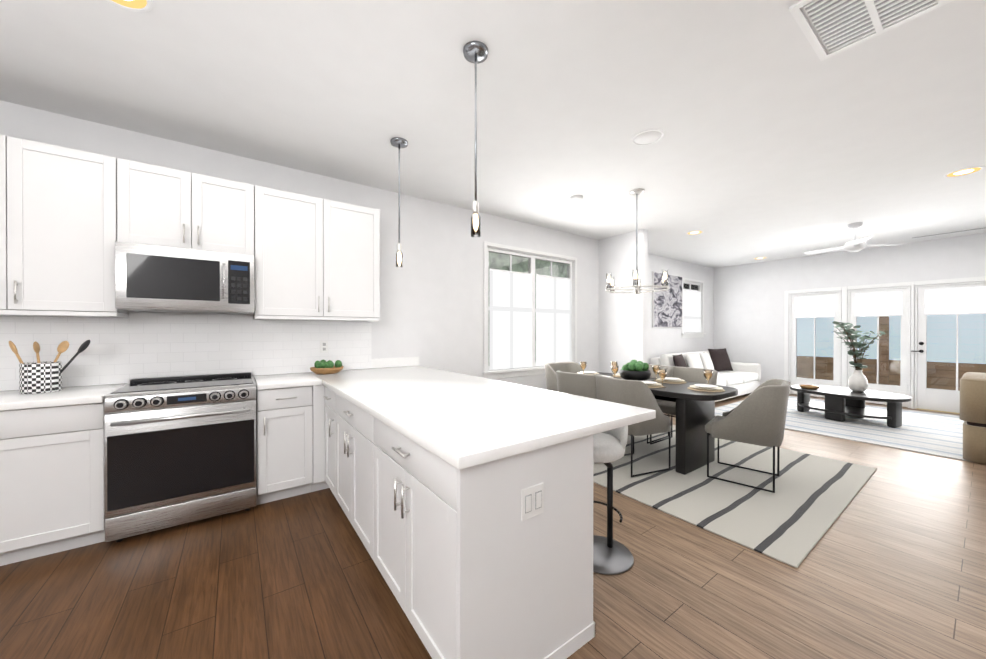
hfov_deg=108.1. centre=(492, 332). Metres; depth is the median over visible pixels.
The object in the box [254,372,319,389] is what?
countertop
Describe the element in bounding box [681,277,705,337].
window
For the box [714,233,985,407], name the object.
wall
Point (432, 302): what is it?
wall
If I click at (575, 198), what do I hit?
smoke detector
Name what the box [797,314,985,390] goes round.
backdrop
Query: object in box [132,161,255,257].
upper cabinet
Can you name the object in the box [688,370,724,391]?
place setting
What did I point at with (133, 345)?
backsplash
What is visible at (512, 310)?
blind
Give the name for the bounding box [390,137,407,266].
pendant light
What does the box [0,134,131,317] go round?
upper cabinet
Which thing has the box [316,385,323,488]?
base cabinet
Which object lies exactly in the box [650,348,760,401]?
sofa
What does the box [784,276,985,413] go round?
french door
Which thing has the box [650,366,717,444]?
dining chair
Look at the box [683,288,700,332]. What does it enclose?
blind
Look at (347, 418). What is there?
base cabinet
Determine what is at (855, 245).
ceiling fan
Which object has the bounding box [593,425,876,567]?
dining rug
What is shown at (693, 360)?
pillow
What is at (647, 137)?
ceiling speaker
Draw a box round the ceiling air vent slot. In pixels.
[910,227,985,238]
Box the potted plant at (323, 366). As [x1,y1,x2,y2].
[310,359,343,373]
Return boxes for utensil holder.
[9,340,90,393]
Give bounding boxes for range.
[104,373,256,541]
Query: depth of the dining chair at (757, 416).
2.90 m
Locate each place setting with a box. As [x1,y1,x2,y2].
[577,362,598,374]
[602,365,618,377]
[611,362,620,377]
[642,369,666,387]
[652,365,686,383]
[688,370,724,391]
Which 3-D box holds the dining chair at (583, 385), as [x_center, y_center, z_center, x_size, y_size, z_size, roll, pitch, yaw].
[1.028,0.848,3.844,0.575,0.864,0.608,0,0,-36]
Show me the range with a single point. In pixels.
(179, 450)
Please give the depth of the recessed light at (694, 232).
5.41 m
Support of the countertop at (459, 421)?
on the base cabinet at (319, 388)
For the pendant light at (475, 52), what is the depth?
1.90 m
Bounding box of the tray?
[799,385,819,388]
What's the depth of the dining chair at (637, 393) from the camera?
3.19 m
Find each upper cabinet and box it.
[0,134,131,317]
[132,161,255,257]
[253,185,379,320]
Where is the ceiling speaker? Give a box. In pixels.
[631,129,664,145]
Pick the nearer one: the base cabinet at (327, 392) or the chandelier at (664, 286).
the base cabinet at (327, 392)
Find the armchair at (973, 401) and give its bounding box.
[960,372,985,463]
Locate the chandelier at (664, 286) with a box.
[606,189,669,293]
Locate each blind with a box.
[489,268,571,369]
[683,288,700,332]
[795,284,985,317]
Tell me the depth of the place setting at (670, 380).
3.86 m
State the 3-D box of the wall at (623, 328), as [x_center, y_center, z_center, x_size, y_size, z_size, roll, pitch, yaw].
[1.940,-0.114,5.675,0.120,2.800,1.030,0,0,-36]
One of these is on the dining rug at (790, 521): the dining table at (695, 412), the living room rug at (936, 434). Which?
the dining table at (695, 412)
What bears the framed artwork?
attached to the wall at (666, 340)
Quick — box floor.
[0,393,985,658]
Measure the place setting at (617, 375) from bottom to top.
0.170 m
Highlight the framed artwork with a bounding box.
[652,272,681,327]
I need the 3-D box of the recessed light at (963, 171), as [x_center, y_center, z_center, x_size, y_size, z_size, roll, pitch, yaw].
[4.412,-1.502,3.352,0.238,0.004,0.238,0,0,-36]
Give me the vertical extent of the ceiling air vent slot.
0.010 m
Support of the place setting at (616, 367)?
on the dining table at (695, 412)
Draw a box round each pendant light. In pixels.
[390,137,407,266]
[463,41,487,236]
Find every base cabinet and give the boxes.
[0,402,105,565]
[256,385,315,504]
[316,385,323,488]
[324,386,331,490]
[332,391,363,543]
[364,411,594,658]
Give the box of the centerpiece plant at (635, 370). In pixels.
[619,360,650,380]
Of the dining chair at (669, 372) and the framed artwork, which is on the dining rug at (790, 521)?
the dining chair at (669, 372)
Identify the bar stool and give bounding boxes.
[593,426,633,574]
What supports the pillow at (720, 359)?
on the sofa
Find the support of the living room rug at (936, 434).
on the floor
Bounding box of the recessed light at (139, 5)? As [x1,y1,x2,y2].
[106,0,152,11]
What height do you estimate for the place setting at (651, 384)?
0.170 m
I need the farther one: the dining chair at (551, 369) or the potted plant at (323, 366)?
the dining chair at (551, 369)
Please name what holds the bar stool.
on the floor
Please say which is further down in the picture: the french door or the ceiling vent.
the french door
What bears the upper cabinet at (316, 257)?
attached to the wall at (432, 302)
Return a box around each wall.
[0,100,598,390]
[599,229,647,373]
[648,254,713,363]
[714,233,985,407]
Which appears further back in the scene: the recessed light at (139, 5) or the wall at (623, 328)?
the wall at (623, 328)
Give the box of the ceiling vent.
[789,0,953,60]
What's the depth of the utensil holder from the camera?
2.24 m
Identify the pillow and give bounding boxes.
[672,353,688,377]
[684,353,705,375]
[699,352,714,373]
[707,348,733,372]
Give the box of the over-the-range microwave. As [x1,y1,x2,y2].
[115,241,253,313]
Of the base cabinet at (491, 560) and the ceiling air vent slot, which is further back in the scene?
the ceiling air vent slot
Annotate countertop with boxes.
[0,383,127,410]
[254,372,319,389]
[312,366,655,469]
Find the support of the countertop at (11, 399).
on the base cabinet at (52, 490)
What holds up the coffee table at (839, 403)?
on the living room rug at (936, 434)
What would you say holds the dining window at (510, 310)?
in the wall at (432, 302)
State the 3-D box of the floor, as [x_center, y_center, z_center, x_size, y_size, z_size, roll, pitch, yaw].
[1.888,1.358,2.777,12.500,0.120,5.680,0,0,-36]
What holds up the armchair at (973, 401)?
on the living room rug at (936, 434)
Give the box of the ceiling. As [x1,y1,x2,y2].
[0,0,985,267]
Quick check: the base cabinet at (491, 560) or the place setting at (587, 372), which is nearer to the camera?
the base cabinet at (491, 560)
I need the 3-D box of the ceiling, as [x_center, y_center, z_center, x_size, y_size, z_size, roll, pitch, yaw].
[1.888,-1.562,2.765,12.500,0.120,5.680,0,0,-36]
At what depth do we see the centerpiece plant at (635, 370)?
3.83 m
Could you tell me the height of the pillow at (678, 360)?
0.399 m
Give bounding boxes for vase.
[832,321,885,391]
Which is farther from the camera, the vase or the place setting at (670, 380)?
the vase
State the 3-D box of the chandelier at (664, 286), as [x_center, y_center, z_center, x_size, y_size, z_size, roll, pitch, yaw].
[1.536,-0.957,3.821,0.634,1.100,0.688,0,0,-36]
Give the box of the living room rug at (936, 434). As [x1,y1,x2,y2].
[715,396,975,462]
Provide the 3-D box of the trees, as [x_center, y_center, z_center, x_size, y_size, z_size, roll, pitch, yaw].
[-0.298,-1.972,7.660,17.000,7.500,0.100,0,0,-36]
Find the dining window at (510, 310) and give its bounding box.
[482,241,576,378]
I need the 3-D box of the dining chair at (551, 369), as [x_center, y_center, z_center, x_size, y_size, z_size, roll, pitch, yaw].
[1.028,0.845,4.704,0.608,0.864,0.575,0,0,-36]
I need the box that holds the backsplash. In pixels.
[0,312,418,390]
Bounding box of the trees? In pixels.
[489,252,566,362]
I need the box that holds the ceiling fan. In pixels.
[805,222,900,253]
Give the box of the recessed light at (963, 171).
[943,166,984,177]
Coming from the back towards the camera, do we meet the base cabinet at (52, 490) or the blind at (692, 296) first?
the blind at (692, 296)
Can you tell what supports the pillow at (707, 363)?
on the sofa
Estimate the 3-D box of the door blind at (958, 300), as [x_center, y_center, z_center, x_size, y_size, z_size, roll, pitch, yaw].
[6.853,-0.512,6.346,0.018,0.460,2.359,0,0,-36]
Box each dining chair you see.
[544,362,583,391]
[556,370,601,398]
[595,374,670,476]
[647,364,672,443]
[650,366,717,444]
[705,379,789,492]
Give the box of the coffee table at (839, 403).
[790,385,910,427]
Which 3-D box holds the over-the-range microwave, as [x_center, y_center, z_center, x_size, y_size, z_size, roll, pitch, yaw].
[-2.268,-0.377,2.703,0.760,0.447,0.439,0,0,-36]
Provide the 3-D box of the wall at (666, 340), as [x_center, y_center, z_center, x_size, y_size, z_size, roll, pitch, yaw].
[3.533,-0.121,7.372,4.450,2.800,0.140,0,0,-36]
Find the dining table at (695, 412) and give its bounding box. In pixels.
[596,372,737,474]
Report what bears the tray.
on the coffee table at (839, 403)
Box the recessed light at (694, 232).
[686,230,703,234]
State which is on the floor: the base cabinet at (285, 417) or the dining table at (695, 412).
the base cabinet at (285, 417)
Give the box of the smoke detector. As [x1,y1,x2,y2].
[570,195,582,201]

